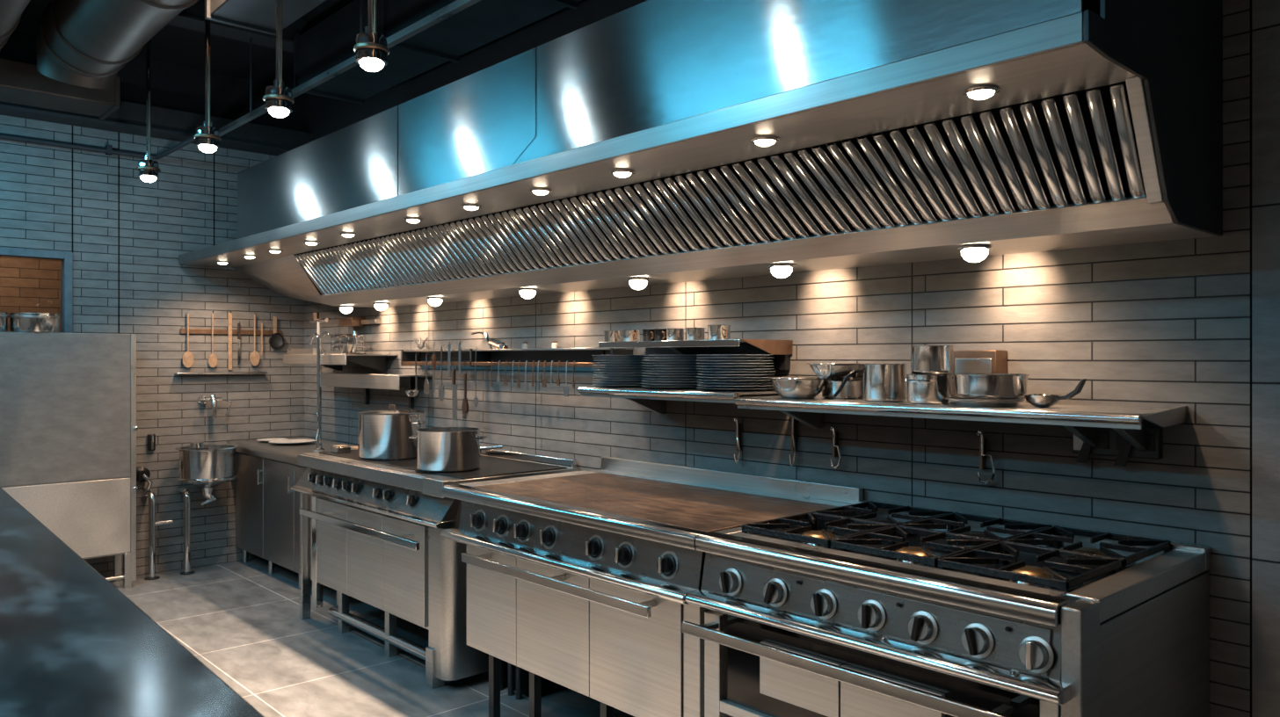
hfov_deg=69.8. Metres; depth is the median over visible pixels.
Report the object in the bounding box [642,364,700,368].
dinner plate
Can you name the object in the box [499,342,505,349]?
jar
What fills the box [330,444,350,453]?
bowl
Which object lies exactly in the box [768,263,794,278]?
light
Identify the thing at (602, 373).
dinner plate
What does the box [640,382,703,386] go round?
dinner plate
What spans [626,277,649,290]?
light
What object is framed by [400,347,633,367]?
utensil rack
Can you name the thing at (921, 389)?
steel pot
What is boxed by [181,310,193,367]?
wooden spoon
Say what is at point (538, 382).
hanging utensil
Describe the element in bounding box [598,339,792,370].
wall shelf
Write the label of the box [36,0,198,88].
duct
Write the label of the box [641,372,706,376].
dinner plate
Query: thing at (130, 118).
ceiling beam
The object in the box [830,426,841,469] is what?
hook
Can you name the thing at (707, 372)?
dinner plate
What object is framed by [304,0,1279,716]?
wall
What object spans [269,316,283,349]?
ladle
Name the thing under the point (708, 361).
dinner plate
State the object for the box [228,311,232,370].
wooden paddle
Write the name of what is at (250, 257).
recessed light
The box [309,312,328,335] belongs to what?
valve
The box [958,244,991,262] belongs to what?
light
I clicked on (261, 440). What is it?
plate
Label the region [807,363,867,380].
mixing bowl
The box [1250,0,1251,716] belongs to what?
trim
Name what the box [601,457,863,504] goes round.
backsplash
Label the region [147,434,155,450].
wall switch
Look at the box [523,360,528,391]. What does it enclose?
hanging utensil
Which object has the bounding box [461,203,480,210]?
recessed light
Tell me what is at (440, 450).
stock pot
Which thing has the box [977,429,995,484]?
hook
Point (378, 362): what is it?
corner shelf
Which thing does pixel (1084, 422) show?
wall shelf
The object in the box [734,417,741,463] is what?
hook
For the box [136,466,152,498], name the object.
valve
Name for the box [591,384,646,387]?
dinner plate
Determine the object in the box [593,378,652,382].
dinner plate
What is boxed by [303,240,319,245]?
recessed light
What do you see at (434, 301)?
light
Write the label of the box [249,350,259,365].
bowl
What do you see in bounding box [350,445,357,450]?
block
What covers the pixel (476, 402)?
bowl
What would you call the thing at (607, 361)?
dinner plate
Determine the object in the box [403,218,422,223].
recessed light
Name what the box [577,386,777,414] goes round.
wall shelf
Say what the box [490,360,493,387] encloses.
utensil
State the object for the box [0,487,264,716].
countertop
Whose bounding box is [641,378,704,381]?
dinner plate
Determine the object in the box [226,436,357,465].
countertop
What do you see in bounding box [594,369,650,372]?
dinner plate
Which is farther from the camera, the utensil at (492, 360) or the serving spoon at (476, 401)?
the serving spoon at (476, 401)
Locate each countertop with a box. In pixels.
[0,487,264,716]
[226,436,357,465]
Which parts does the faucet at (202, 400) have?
spout, lever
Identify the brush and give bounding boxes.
[461,370,468,419]
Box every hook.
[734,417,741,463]
[789,417,796,466]
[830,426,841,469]
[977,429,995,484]
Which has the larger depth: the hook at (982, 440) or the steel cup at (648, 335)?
the steel cup at (648, 335)
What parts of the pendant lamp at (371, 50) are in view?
rod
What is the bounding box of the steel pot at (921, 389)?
[904,374,952,404]
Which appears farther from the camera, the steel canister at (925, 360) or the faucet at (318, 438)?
the faucet at (318, 438)
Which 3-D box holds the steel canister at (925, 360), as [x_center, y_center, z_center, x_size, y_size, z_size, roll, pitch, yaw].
[0.897,0.004,2.819,0.132,0.088,0.132,0,0,-43]
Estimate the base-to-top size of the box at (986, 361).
0.165 m
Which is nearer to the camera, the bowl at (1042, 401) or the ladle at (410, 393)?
the bowl at (1042, 401)
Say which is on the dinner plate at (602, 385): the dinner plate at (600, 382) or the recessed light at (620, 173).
the dinner plate at (600, 382)
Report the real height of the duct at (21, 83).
0.520 m
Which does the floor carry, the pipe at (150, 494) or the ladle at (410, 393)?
the pipe at (150, 494)
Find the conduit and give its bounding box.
[0,133,196,159]
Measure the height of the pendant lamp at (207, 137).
0.960 m
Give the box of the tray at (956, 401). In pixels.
[945,396,1025,407]
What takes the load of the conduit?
attached to the wall at (170, 216)
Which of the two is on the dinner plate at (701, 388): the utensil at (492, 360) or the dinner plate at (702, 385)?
the dinner plate at (702, 385)
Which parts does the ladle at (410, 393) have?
handle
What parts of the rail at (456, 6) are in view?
hanger rod, hanger rod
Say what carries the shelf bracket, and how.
attached to the wall at (1162, 324)
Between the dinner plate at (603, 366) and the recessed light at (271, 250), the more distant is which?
the recessed light at (271, 250)
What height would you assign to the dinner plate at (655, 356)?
0.012 m
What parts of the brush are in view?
handle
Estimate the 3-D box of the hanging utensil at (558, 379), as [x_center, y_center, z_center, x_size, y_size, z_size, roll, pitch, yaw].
[-0.385,0.069,4.357,0.013,0.120,0.022,0,0,-43]
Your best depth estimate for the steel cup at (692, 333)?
3.57 m
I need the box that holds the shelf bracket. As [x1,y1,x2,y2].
[1071,426,1162,466]
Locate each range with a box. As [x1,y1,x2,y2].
[290,449,579,689]
[440,457,863,716]
[682,500,1210,716]
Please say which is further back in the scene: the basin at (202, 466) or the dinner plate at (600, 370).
the basin at (202, 466)
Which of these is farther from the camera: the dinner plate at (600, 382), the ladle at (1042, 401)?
the dinner plate at (600, 382)
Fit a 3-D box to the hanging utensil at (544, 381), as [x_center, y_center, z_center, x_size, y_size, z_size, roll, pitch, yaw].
[-0.460,0.074,4.439,0.013,0.130,0.031,0,0,-43]
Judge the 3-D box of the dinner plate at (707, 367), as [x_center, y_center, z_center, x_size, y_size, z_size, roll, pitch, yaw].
[0.360,0.033,3.478,0.296,0.012,0.296,0,0,-43]
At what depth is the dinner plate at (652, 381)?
3.60 m
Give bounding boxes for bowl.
[181,351,193,367]
[208,354,217,367]
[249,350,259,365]
[270,334,282,348]
[330,444,350,453]
[405,390,419,397]
[438,385,444,400]
[473,397,478,407]
[767,377,829,399]
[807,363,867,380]
[1023,394,1061,407]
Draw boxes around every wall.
[0,32,304,577]
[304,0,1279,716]
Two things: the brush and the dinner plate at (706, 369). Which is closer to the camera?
the dinner plate at (706, 369)
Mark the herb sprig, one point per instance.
(419, 346)
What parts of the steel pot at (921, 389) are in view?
handle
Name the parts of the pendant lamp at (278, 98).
rod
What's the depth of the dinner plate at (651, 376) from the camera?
3.60 m
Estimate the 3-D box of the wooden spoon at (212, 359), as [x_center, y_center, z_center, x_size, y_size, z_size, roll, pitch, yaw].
[-2.978,-0.136,6.393,0.060,0.397,0.023,0,0,-43]
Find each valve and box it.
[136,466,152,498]
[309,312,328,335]
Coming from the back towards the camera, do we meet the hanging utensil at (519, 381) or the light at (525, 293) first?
the hanging utensil at (519, 381)
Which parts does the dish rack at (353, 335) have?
handle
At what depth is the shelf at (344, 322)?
6.08 m
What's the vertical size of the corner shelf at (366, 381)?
0.208 m
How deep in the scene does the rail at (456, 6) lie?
4.32 m
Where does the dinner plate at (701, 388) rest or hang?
on the wall shelf at (654, 400)
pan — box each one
[480,444,503,456]
[952,373,1029,399]
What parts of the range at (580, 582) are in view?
knob, door, leg, knob, knob, leg, knob, door, handle, bumper rail, rail, control panel, knob, leg, knob, door, griddle plate, knob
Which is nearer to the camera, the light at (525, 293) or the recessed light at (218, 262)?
the light at (525, 293)
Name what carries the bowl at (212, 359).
on the wooden spoon at (212, 359)
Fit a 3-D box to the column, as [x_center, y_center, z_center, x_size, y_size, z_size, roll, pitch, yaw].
[-0.395,1.014,4.109,0.512,0.860,0.260,0,0,-43]
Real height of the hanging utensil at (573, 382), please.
0.130 m
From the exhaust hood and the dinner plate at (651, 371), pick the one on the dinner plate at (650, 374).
the dinner plate at (651, 371)
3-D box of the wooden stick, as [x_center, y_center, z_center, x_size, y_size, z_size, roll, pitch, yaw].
[-2.728,-0.150,6.621,0.012,0.250,0.018,0,0,-43]
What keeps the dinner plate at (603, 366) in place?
on the dinner plate at (604, 368)
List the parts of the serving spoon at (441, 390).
handle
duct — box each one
[0,0,30,50]
[0,57,120,119]
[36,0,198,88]
[204,0,325,36]
[293,0,581,104]
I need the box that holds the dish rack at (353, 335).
[330,331,366,354]
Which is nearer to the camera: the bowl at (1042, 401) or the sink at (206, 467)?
the bowl at (1042, 401)
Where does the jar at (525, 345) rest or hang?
on the utensil rack at (484, 357)
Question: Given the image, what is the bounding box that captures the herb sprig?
[413,337,428,349]
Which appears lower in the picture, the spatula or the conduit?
the spatula
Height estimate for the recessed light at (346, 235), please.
0.020 m
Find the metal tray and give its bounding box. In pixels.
[287,348,323,354]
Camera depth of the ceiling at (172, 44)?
5.95 m
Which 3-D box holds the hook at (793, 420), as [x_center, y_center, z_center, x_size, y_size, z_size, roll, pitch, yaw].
[0.584,0.300,3.474,0.032,0.221,0.035,0,0,-43]
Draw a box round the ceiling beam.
[0,101,312,155]
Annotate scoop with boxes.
[326,344,352,354]
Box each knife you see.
[237,321,240,366]
[431,352,436,395]
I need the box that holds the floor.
[109,558,634,716]
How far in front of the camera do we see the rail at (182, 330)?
6.46 m
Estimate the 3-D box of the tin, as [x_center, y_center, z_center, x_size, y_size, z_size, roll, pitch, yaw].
[-3.837,-0.213,5.344,0.260,0.115,0.260,0,0,-43]
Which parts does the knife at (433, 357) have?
handle, blade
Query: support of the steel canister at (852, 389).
on the wall shelf at (1084, 422)
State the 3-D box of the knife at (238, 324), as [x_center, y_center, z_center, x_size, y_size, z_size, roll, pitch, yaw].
[-2.847,-0.105,6.514,0.019,0.321,0.023,0,0,-43]
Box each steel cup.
[603,330,621,341]
[622,329,639,341]
[642,329,654,341]
[654,328,666,341]
[665,328,684,341]
[685,327,705,340]
[707,325,730,340]
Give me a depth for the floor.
4.49 m
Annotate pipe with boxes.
[141,487,173,580]
[176,487,195,574]
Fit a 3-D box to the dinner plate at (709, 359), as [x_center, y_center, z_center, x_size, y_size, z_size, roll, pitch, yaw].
[0.361,0.002,3.478,0.296,0.012,0.296,0,0,-43]
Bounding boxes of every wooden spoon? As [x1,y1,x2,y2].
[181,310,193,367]
[208,311,217,367]
[249,312,259,365]
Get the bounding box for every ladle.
[269,316,283,349]
[405,352,419,397]
[1023,378,1086,407]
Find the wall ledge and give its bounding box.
[174,371,267,375]
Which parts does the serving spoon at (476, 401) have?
handle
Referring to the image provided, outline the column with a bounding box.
[500,659,568,699]
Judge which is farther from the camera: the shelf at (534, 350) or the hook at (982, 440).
the shelf at (534, 350)
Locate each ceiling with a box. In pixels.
[13,0,354,88]
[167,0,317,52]
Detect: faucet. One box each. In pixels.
[196,394,232,419]
[308,332,330,451]
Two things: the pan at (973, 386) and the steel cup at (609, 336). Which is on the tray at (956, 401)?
the pan at (973, 386)
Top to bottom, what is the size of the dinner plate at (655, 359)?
0.012 m
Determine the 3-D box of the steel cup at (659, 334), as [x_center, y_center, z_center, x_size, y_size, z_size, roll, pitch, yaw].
[0.092,-0.094,3.737,0.062,0.052,0.080,0,0,-43]
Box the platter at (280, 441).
[268,439,315,444]
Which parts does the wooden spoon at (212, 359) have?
handle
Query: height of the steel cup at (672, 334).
0.052 m
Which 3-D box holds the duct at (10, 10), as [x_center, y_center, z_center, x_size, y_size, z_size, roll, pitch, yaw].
[-1.107,-1.732,2.116,0.384,0.548,7.412,0,0,-43]
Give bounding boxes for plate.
[256,438,288,442]
[591,355,648,357]
[591,364,648,367]
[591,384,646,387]
[592,367,648,370]
[592,376,651,380]
[592,381,648,385]
[593,357,648,360]
[593,362,654,364]
[593,371,651,375]
[593,374,650,378]
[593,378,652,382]
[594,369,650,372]
[595,360,647,363]
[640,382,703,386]
[641,360,701,363]
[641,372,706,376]
[641,375,705,378]
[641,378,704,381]
[641,380,704,384]
[641,385,702,389]
[642,355,703,357]
[642,357,703,360]
[642,363,701,365]
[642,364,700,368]
[642,367,700,370]
[642,370,703,373]
[695,360,772,363]
[695,368,773,371]
[696,363,773,366]
[696,365,774,369]
[696,386,773,391]
[697,355,771,357]
[697,357,773,360]
[697,370,775,374]
[697,373,773,377]
[697,376,771,380]
[697,381,771,385]
[697,384,772,388]
[698,378,770,383]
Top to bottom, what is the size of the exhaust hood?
0.997 m
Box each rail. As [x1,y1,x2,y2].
[180,328,281,334]
[218,0,480,136]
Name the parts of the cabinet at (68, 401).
panel, panel, foot rail, leg, leg, corner post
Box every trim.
[72,125,214,334]
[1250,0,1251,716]
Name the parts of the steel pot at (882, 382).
handle, pot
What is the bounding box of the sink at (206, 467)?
[174,442,239,506]
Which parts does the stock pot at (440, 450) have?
handle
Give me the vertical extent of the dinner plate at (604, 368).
0.012 m
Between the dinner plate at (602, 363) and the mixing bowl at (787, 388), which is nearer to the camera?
the mixing bowl at (787, 388)
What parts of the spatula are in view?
handle, blade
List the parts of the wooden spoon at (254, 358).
handle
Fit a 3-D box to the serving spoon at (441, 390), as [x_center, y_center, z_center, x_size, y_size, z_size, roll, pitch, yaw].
[-1.103,0.079,5.116,0.022,0.317,0.057,0,0,-43]
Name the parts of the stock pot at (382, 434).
lid, lid handle, handle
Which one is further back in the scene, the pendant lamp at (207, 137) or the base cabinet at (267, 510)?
the base cabinet at (267, 510)
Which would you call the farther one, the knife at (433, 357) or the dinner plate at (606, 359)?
the knife at (433, 357)
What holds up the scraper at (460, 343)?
hanging from the utensil rack at (484, 357)
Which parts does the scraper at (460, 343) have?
blade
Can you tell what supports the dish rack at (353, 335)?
on the corner shelf at (378, 362)
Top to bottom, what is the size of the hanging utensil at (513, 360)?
0.120 m
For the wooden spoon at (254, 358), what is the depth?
6.59 m
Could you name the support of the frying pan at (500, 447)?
on the oven range at (370, 531)
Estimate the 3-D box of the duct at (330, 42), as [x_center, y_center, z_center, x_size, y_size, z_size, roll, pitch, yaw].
[0.339,-1.784,3.100,0.430,0.445,6.500,0,0,-43]
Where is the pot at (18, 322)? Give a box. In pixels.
[8,312,59,332]
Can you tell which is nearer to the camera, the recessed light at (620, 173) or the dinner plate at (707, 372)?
the recessed light at (620, 173)
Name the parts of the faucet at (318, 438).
spout arm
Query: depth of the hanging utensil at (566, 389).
4.31 m
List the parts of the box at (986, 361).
plate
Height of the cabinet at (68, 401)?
1.600 m
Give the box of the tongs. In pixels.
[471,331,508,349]
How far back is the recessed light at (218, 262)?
6.04 m
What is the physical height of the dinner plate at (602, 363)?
0.012 m
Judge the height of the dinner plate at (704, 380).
0.012 m
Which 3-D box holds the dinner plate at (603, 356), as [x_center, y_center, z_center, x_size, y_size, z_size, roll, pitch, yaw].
[-0.060,-0.009,3.934,0.296,0.012,0.296,0,0,-43]
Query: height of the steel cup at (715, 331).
0.060 m
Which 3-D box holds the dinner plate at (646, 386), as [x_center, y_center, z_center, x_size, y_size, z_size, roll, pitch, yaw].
[0.153,0.116,3.710,0.296,0.012,0.296,0,0,-43]
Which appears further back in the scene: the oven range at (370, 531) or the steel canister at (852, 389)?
the oven range at (370, 531)
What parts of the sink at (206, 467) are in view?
drain lever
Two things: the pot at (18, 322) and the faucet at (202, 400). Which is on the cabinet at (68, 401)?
the pot at (18, 322)
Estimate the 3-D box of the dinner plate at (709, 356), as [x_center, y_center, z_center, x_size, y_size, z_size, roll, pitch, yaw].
[0.360,-0.009,3.482,0.296,0.012,0.296,0,0,-43]
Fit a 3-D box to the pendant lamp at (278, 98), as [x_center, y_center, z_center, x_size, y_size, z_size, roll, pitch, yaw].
[-1.565,-1.313,3.970,0.126,0.534,0.126,0,0,-43]
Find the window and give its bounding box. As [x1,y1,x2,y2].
[0,247,72,333]
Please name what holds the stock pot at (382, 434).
on the oven range at (370, 531)
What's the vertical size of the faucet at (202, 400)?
0.168 m
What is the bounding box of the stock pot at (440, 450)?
[408,427,487,473]
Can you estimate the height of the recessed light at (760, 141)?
0.020 m
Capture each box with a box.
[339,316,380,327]
[952,349,1007,397]
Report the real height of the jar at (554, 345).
0.036 m
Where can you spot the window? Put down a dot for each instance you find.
(32, 280)
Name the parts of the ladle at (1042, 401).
handle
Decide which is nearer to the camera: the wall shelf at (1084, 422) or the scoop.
the wall shelf at (1084, 422)
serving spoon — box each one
[438,344,444,400]
[473,347,478,407]
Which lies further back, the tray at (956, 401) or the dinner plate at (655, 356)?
the dinner plate at (655, 356)
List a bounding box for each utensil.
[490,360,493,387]
[496,360,500,381]
[503,360,507,385]
[511,360,514,384]
[516,360,520,388]
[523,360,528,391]
[531,360,534,386]
[536,360,539,391]
[542,360,546,387]
[550,360,552,383]
[556,360,559,385]
[564,360,568,396]
[572,360,574,388]
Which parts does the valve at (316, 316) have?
stem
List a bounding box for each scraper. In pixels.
[447,341,451,378]
[458,340,462,373]
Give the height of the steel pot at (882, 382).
0.122 m
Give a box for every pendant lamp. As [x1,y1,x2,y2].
[136,39,159,181]
[194,19,221,152]
[262,0,294,117]
[353,0,389,72]
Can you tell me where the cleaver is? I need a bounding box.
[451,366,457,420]
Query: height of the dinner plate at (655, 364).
0.012 m
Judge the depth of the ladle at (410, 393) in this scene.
5.30 m
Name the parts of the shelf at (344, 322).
arm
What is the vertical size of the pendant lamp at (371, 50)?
0.534 m
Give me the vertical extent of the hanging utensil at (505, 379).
0.130 m
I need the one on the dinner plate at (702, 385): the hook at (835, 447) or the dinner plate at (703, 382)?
the dinner plate at (703, 382)
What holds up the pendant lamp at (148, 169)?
hanging from the ceiling at (172, 44)
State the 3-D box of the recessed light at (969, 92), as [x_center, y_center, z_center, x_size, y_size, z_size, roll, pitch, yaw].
[0.813,-0.630,2.187,0.084,0.020,0.084,0,0,-43]
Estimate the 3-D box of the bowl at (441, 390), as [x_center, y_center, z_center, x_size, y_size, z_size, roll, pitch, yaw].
[-1.106,0.192,5.113,0.008,0.091,0.057,0,0,-43]
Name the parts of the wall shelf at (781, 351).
plate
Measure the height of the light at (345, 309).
0.048 m
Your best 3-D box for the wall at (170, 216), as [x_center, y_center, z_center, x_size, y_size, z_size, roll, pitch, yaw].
[-4.394,-0.281,5.211,5.000,3.450,0.120,0,0,-43]
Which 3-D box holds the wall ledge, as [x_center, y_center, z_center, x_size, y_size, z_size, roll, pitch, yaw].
[-2.931,0.102,6.432,0.601,0.016,0.068,0,0,-43]
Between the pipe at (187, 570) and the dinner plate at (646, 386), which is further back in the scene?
the pipe at (187, 570)
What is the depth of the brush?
4.93 m
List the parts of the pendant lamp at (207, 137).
rod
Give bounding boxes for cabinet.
[0,331,138,589]
[226,436,357,605]
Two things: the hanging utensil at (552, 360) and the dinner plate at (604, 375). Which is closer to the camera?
the dinner plate at (604, 375)
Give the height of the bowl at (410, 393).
0.040 m
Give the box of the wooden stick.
[261,320,262,355]
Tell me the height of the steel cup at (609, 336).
0.052 m
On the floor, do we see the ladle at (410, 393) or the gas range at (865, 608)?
the gas range at (865, 608)
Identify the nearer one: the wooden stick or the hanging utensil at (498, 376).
the hanging utensil at (498, 376)
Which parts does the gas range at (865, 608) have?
knob, knob, door plate, burner, knob, handle, knob, bumper rail, burner, knob plate, control panel, oven door, rail, door plate, burner, knob, burner, knob, burner, knob, corner post, burner, panel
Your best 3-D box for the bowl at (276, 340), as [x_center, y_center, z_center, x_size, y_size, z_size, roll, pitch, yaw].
[-2.662,-0.128,6.706,0.100,0.100,0.014,0,0,-43]
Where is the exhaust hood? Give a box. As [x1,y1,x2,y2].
[178,0,1222,313]
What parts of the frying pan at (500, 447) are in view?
handle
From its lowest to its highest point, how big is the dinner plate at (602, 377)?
0.012 m
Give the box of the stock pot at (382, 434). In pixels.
[356,404,427,460]
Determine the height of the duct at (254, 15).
0.445 m
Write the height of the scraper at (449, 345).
0.200 m
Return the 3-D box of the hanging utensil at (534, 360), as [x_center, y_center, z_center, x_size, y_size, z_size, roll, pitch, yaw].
[-0.524,0.074,4.508,0.013,0.130,0.013,0,0,-43]
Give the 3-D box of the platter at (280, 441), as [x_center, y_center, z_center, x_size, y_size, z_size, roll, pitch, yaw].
[-2.377,0.573,6.268,0.304,0.018,0.304,0,0,-43]
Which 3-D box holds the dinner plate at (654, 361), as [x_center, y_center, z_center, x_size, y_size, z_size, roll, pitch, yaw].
[0.151,0.012,3.705,0.296,0.012,0.296,0,0,-43]
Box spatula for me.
[423,352,429,393]
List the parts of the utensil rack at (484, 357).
rail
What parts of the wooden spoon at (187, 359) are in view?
handle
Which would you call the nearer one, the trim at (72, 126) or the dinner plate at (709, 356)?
the dinner plate at (709, 356)
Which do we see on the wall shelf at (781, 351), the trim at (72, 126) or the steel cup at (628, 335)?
the steel cup at (628, 335)
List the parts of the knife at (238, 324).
handle, blade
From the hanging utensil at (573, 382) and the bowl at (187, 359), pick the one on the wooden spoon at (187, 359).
the bowl at (187, 359)
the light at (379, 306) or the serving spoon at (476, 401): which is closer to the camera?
the serving spoon at (476, 401)
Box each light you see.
[215,261,229,264]
[242,254,256,259]
[268,249,283,253]
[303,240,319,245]
[338,305,354,313]
[339,232,356,237]
[372,302,389,311]
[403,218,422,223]
[426,297,443,306]
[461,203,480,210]
[517,288,537,298]
[529,188,552,195]
[610,169,634,177]
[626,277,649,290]
[750,136,778,146]
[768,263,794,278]
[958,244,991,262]
[962,86,999,99]
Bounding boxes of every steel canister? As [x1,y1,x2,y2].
[821,380,863,399]
[909,345,954,374]
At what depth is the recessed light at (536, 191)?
3.45 m
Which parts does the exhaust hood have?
panel, plate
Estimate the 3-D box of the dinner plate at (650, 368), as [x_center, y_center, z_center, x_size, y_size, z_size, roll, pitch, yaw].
[0.155,0.043,3.711,0.296,0.012,0.296,0,0,-43]
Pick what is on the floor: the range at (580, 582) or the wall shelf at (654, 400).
the range at (580, 582)
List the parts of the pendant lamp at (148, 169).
rod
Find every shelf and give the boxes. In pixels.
[283,354,397,371]
[321,372,432,407]
[403,347,633,352]
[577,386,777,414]
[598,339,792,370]
[734,395,1186,450]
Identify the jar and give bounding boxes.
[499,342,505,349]
[522,341,528,349]
[551,341,558,348]
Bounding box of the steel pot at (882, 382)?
[832,363,907,402]
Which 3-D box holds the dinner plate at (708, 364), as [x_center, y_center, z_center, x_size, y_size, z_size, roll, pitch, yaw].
[0.359,0.023,3.480,0.296,0.012,0.296,0,0,-43]
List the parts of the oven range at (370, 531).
leg, knob, knob, knob, door, knob, leg, knob, knob, handle, door, bumper rail, foot rail, control panel, knob, knob, leg, door, knob, leg, corner post, rail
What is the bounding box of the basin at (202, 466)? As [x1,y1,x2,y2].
[174,443,239,488]
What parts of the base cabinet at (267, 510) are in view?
leg, door, door handle, leg, door, door handle, door, leg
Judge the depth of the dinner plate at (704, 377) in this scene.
3.39 m

